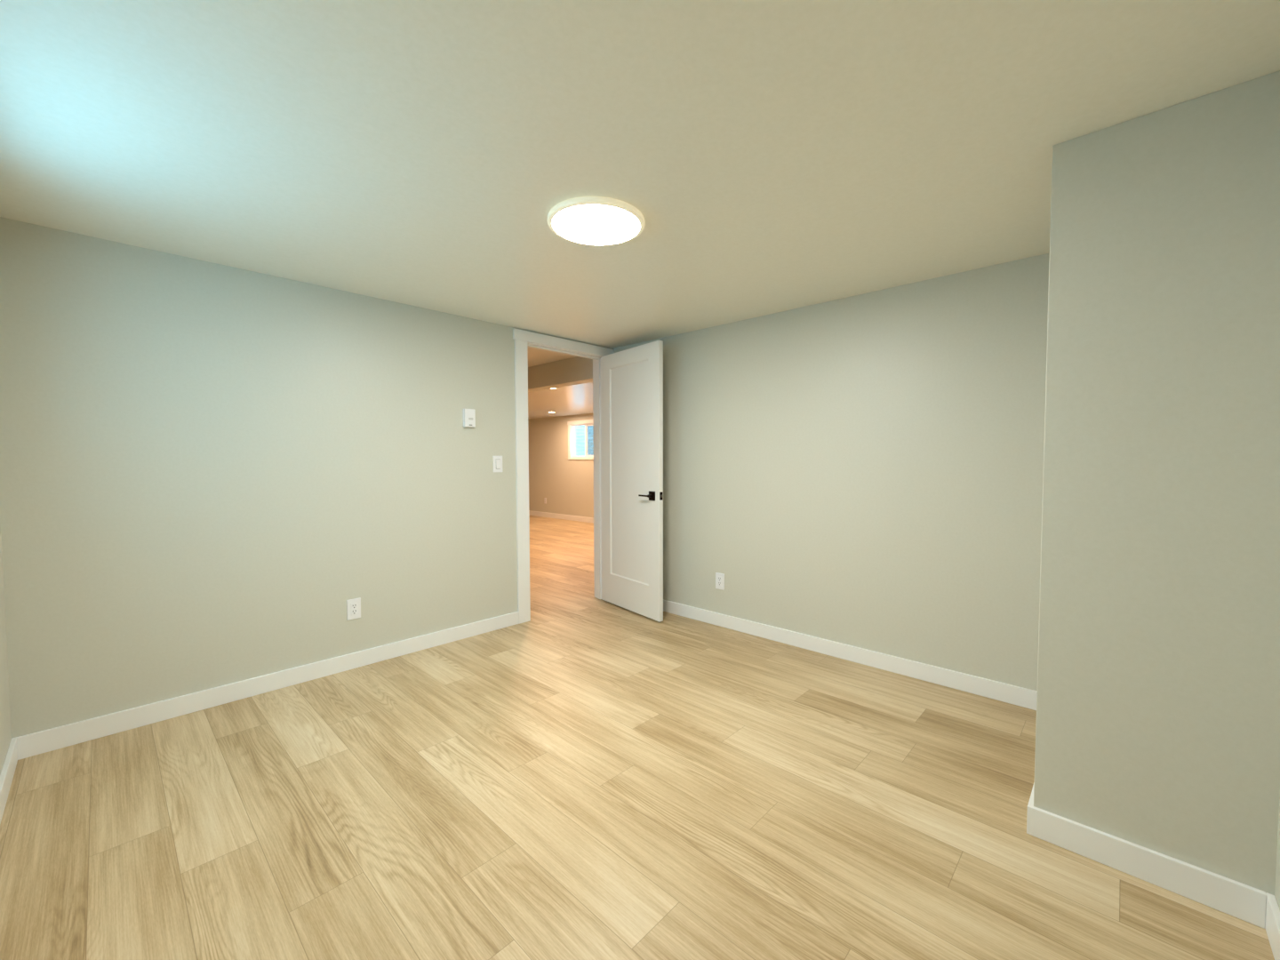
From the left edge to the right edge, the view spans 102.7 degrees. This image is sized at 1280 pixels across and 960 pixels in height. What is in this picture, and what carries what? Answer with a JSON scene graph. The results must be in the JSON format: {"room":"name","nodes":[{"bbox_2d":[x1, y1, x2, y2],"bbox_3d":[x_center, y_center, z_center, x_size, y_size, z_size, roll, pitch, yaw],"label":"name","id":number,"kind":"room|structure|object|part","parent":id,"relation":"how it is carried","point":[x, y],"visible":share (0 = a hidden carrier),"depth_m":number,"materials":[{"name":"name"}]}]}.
{"room":"empty bedroom","nodes":[
{"label":"empty bedroom","id":0,"kind":"room"},
{"bbox_2d":[0,520,11,774],"bbox_3d":[-1.278,0.096,0.744,3.474,2.127,0.140,2,3,43],"label":"wall","id":1,"kind":"structure","parent":0,"point":[5,729],"depth_m":1.94,"materials":[{"name":"paint"}]},
{"bbox_2d":[0,738,17,823],"bbox_3d":[-1.217,1.111,0.835,3.460,0.090,0.014,2,3,43],"label":"baseboard","id":2,"kind":"structure","parent":1,"relation":"attached to","point":[6,776],"depth_m":1.84,"materials":[{"name":"white paint"}]},
{"bbox_2d":[0,216,612,738],"bbox_3d":[-1.452,0.001,3.171,0.120,2.127,3.428,2,3,43],"label":"wall","id":3,"kind":"structure","parent":0,"point":[203,463],"depth_m":2.47,"materials":[{"name":"paint"}]},
{"bbox_2d":[11,611,519,759],"bbox_3d":[-1.683,1.032,2.867,0.014,0.090,2.326,2,3,43],"label":"baseboard","id":4,"kind":"structure","parent":3,"relation":"attached to","point":[53,739],"depth_m":2.51,"materials":[{"name":"white paint"}]},
{"bbox_2d":[346,597,360,620],"bbox_3d":[-1.629,0.735,2.916,0.009,0.116,0.072,2,3,43],"label":"power outlet","id":5,"kind":"object","parent":3,"relation":"attached to","point":[353,605],"visible":1,"depth_m":2.91,"materials":[{"name":"white plastic"}]},
{"bbox_2d":[351,602,358,615],"bbox_3d":[-1.628,0.735,2.915,0.004,0.068,0.035,2,3,43],"label":"receptacle","id":6,"kind":"object","parent":5,"relation":"attached to","point":[354,605],"depth_m":2.91,"materials":[{"name":"grey plastic"}]},
{"bbox_2d":[462,408,475,427],"bbox_3d":[-1.131,-0.409,3.388,0.027,0.120,0.078,2,3,43],"label":"thermostat","id":7,"kind":"object","parent":3,"relation":"attached to","point":[468,414],"visible":1,"depth_m":3.38,"materials":[{"name":"white plastic"}]},
{"bbox_3d":[-1.137,-0.410,3.393,0.010,0.120,0.078,2,3,43],"label":"plate","id":8,"kind":"part","parent":7,"relation":"part of","materials":[{"name":"white plastic"}]},
{"bbox_2d":[492,456,502,471],"bbox_3d":[-0.988,-0.111,3.560,0.012,0.116,0.073,2,3,43],"label":"light switch","id":9,"kind":"object","parent":3,"relation":"attached to","point":[497,460],"visible":1,"depth_m":3.56,"materials":[{"name":"white plastic"}]},
{"bbox_2d":[512,328,614,623],"bbox_3d":[-0.609,-0.030,4.061,0.160,2.115,0.970,2,3,43],"label":"door frame","id":10,"kind":"structure","parent":3,"relation":"attached to","point":[521,337],"depth_m":3.74,"materials":[{"name":"white paint"}]},
{"bbox_3d":[-0.851,0.020,3.708,0.016,2.043,0.100,2,3,43],"label":"casing","id":11,"kind":"part","parent":10,"relation":"part of","materials":[{"name":"white paint"}]},
{"bbox_3d":[-0.560,-1.049,3.972,0.020,0.072,0.970,2,3,43],"label":"head casing","id":12,"kind":"part","parent":10,"relation":"part of","materials":[{"name":"white paint"}]},
{"bbox_2d":[600,340,663,621],"bbox_3d":[-0.076,0.006,3.974,0.135,2.023,0.769,-2,3,-38],"label":"door","id":13,"kind":"structure","parent":3,"relation":"in","point":[632,379],"depth_m":3.91,"materials":[{"name":"white paint"}]},
{"bbox_3d":[0.039,0.115,3.752,0.041,0.026,0.117,-2,3,-38],"label":"lever","id":14,"kind":"part","parent":13,"relation":"part of","materials":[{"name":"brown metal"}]},
{"bbox_3d":[0.087,0.116,3.731,0.009,0.066,0.064,-2,3,-38],"label":"handle","id":15,"kind":"part","parent":13,"relation":"part of","materials":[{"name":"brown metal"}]},
{"bbox_2d":[528,382,592,419],"bbox_3d":[-1.589,-1.270,8.101,6.920,0.170,3.332,2,3,43],"label":"ceiling","id":16,"kind":"structure","parent":0,"point":[573,399],"depth_m":7.69,"materials":[{"name":"white paint"}]},
{"bbox_2d":[528,413,593,518],"bbox_3d":[-0.453,-0.205,9.268,7.020,2.055,0.140,2,3,43],"label":"wall","id":17,"kind":"structure","parent":0,"point":[567,485],"depth_m":10.32,"materials":[{"name":"paint"}]},
{"bbox_2d":[528,510,593,523],"bbox_3d":[-0.489,0.774,9.237,6.780,0.100,0.014,2,3,43],"label":"baseboard","id":18,"kind":"structure","parent":17,"relation":"attached to","point":[531,513],"depth_m":10.24,"materials":[{"name":"white paint"}]},
{"bbox_2d":[567,419,593,459],"bbox_3d":[-0.912,-0.757,9.632,1.307,0.751,0.110,2,3,43],"label":"window","id":19,"kind":"structure","parent":17,"relation":"in","point":[588,422],"depth_m":9.89,"materials":[{"name":"white paint"}]},
{"bbox_3d":[-1.385,-0.738,10.022,0.066,0.685,0.016,2,3,43],"label":"casing","id":20,"kind":"part","parent":19,"relation":"part of","materials":[{"name":"white paint"}]},
{"bbox_3d":[-1.300,-0.762,10.034,0.016,0.616,0.060,2,3,43],"label":"frame","id":21,"kind":"part","parent":19,"relation":"part of","materials":[{"name":"white plastic"}]},
{"bbox_3d":[-0.944,-1.098,9.586,1.307,0.066,0.020,2,3,43],"label":"head casing","id":22,"kind":"part","parent":19,"relation":"part of","materials":[{"name":"white paint"}]},
{"bbox_3d":[-0.941,-0.403,9.615,1.155,0.045,0.016,2,3,43],"label":"casing","id":23,"kind":"part","parent":19,"relation":"part of","materials":[{"name":"white paint"}]},
{"bbox_3d":[-1.005,-0.751,9.751,0.018,0.584,0.030,2,3,43],"label":"sash","id":24,"kind":"part","parent":19,"relation":"part of","materials":[{"name":"white plastic"}]},
{"bbox_2d":[576,425,593,455],"bbox_3d":[-0.616,-0.680,9.948,1.720,1.154,0.630,2,3,43],"label":"window well","id":25,"kind":"object","parent":17,"relation":"attached to","point":[580,429],"visible":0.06,"depth_m":10.44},
{"bbox_2d":[0,515,1274,959],"bbox_3d":[-1.456,0.969,5.608,10.414,0.001,6.660,2,3,43],"label":"floor","id":26,"kind":"structure","parent":0,"point":[589,777],"depth_m":1.69,"materials":[{"name":"brown wood"}]},
{"bbox_2d":[0,0,1279,367],"bbox_3d":[-2.606,-1.156,4.314,10.654,0.100,3.568,2,3,43],"label":"ceiling","id":27,"kind":"structure","parent":0,"point":[773,156],"depth_m":1.45,"materials":[{"name":"paint"}]},
{"bbox_2d":[528,356,592,391],"bbox_3d":[-2.783,-1.144,6.845,6.920,0.322,0.140,2,3,43],"label":"beam","id":28,"kind":"structure","parent":27,"relation":"attached to","point":[577,370],"depth_m":4.84,"materials":[{"name":"paint"}]},
{"bbox_2d":[547,196,644,245],"bbox_3d":[-0.171,-1.008,2.010,0.380,0.026,0.380,2,3,43],"label":"ceiling light","id":29,"kind":"object","parent":27,"relation":"in","point":[588,220],"visible":1,"depth_m":1.97,"materials":[{"name":"beige plastic"}]},
{"bbox_2d":[612,253,1049,690],"bbox_3d":[0.854,-0.015,3.430,3.111,2.127,0.120,2,3,43],"label":"wall","id":30,"kind":"structure","parent":0,"point":[865,470],"depth_m":2.88,"materials":[{"name":"paint"}]},
{"bbox_2d":[715,572,724,590],"bbox_3d":[0.569,0.721,3.642,0.072,0.116,0.009,2,3,43],"label":"power outlet","id":31,"kind":"object","parent":30,"relation":"attached to","point":[719,577],"visible":1,"depth_m":3.64,"materials":[{"name":"white plastic"}]},
{"bbox_2d":[717,576,721,586],"bbox_3d":[0.567,0.721,3.641,0.035,0.068,0.004,2,3,43],"label":"receptacle","id":32,"kind":"object","parent":31,"relation":"attached to","point":[719,578],"depth_m":3.64,"materials":[{"name":"grey plastic"}]},
{"bbox_2d":[663,599,1037,710],"bbox_3d":[0.855,1.007,3.379,2.959,0.090,0.014,2,3,43],"label":"baseboard","id":33,"kind":"structure","parent":30,"relation":"attached to","point":[998,691],"depth_m":2.92,"materials":[{"name":"white paint"}]},
{"bbox_2d":[1033,70,1279,895],"bbox_3d":[1.859,0.048,1.778,0.623,2.127,1.138,2,3,43],"label":"wall","id":34,"kind":"structure","parent":0,"point":[1157,725],"depth_m":1.39,"materials":[{"name":"paint"}]},
{"bbox_2d":[1026,782,1279,959],"bbox_3d":[0.989,1.100,1.009,0.497,0.090,3.274,2,3,43],"label":"baseboard","id":35,"kind":"structure","parent":34,"relation":"attached to","point":[1247,903],"depth_m":1.41,"materials":[{"name":"white paint"}]},
{"bbox_2d":[1274,794,1279,910],"bbox_3d":[0.815,0.107,0.325,0.140,2.127,2.410,2,3,43],"label":"wall","id":36,"kind":"structure","parent":0,"point":[1277,869],"depth_m":1.27,"materials":[{"name":"paint"}]}
]}

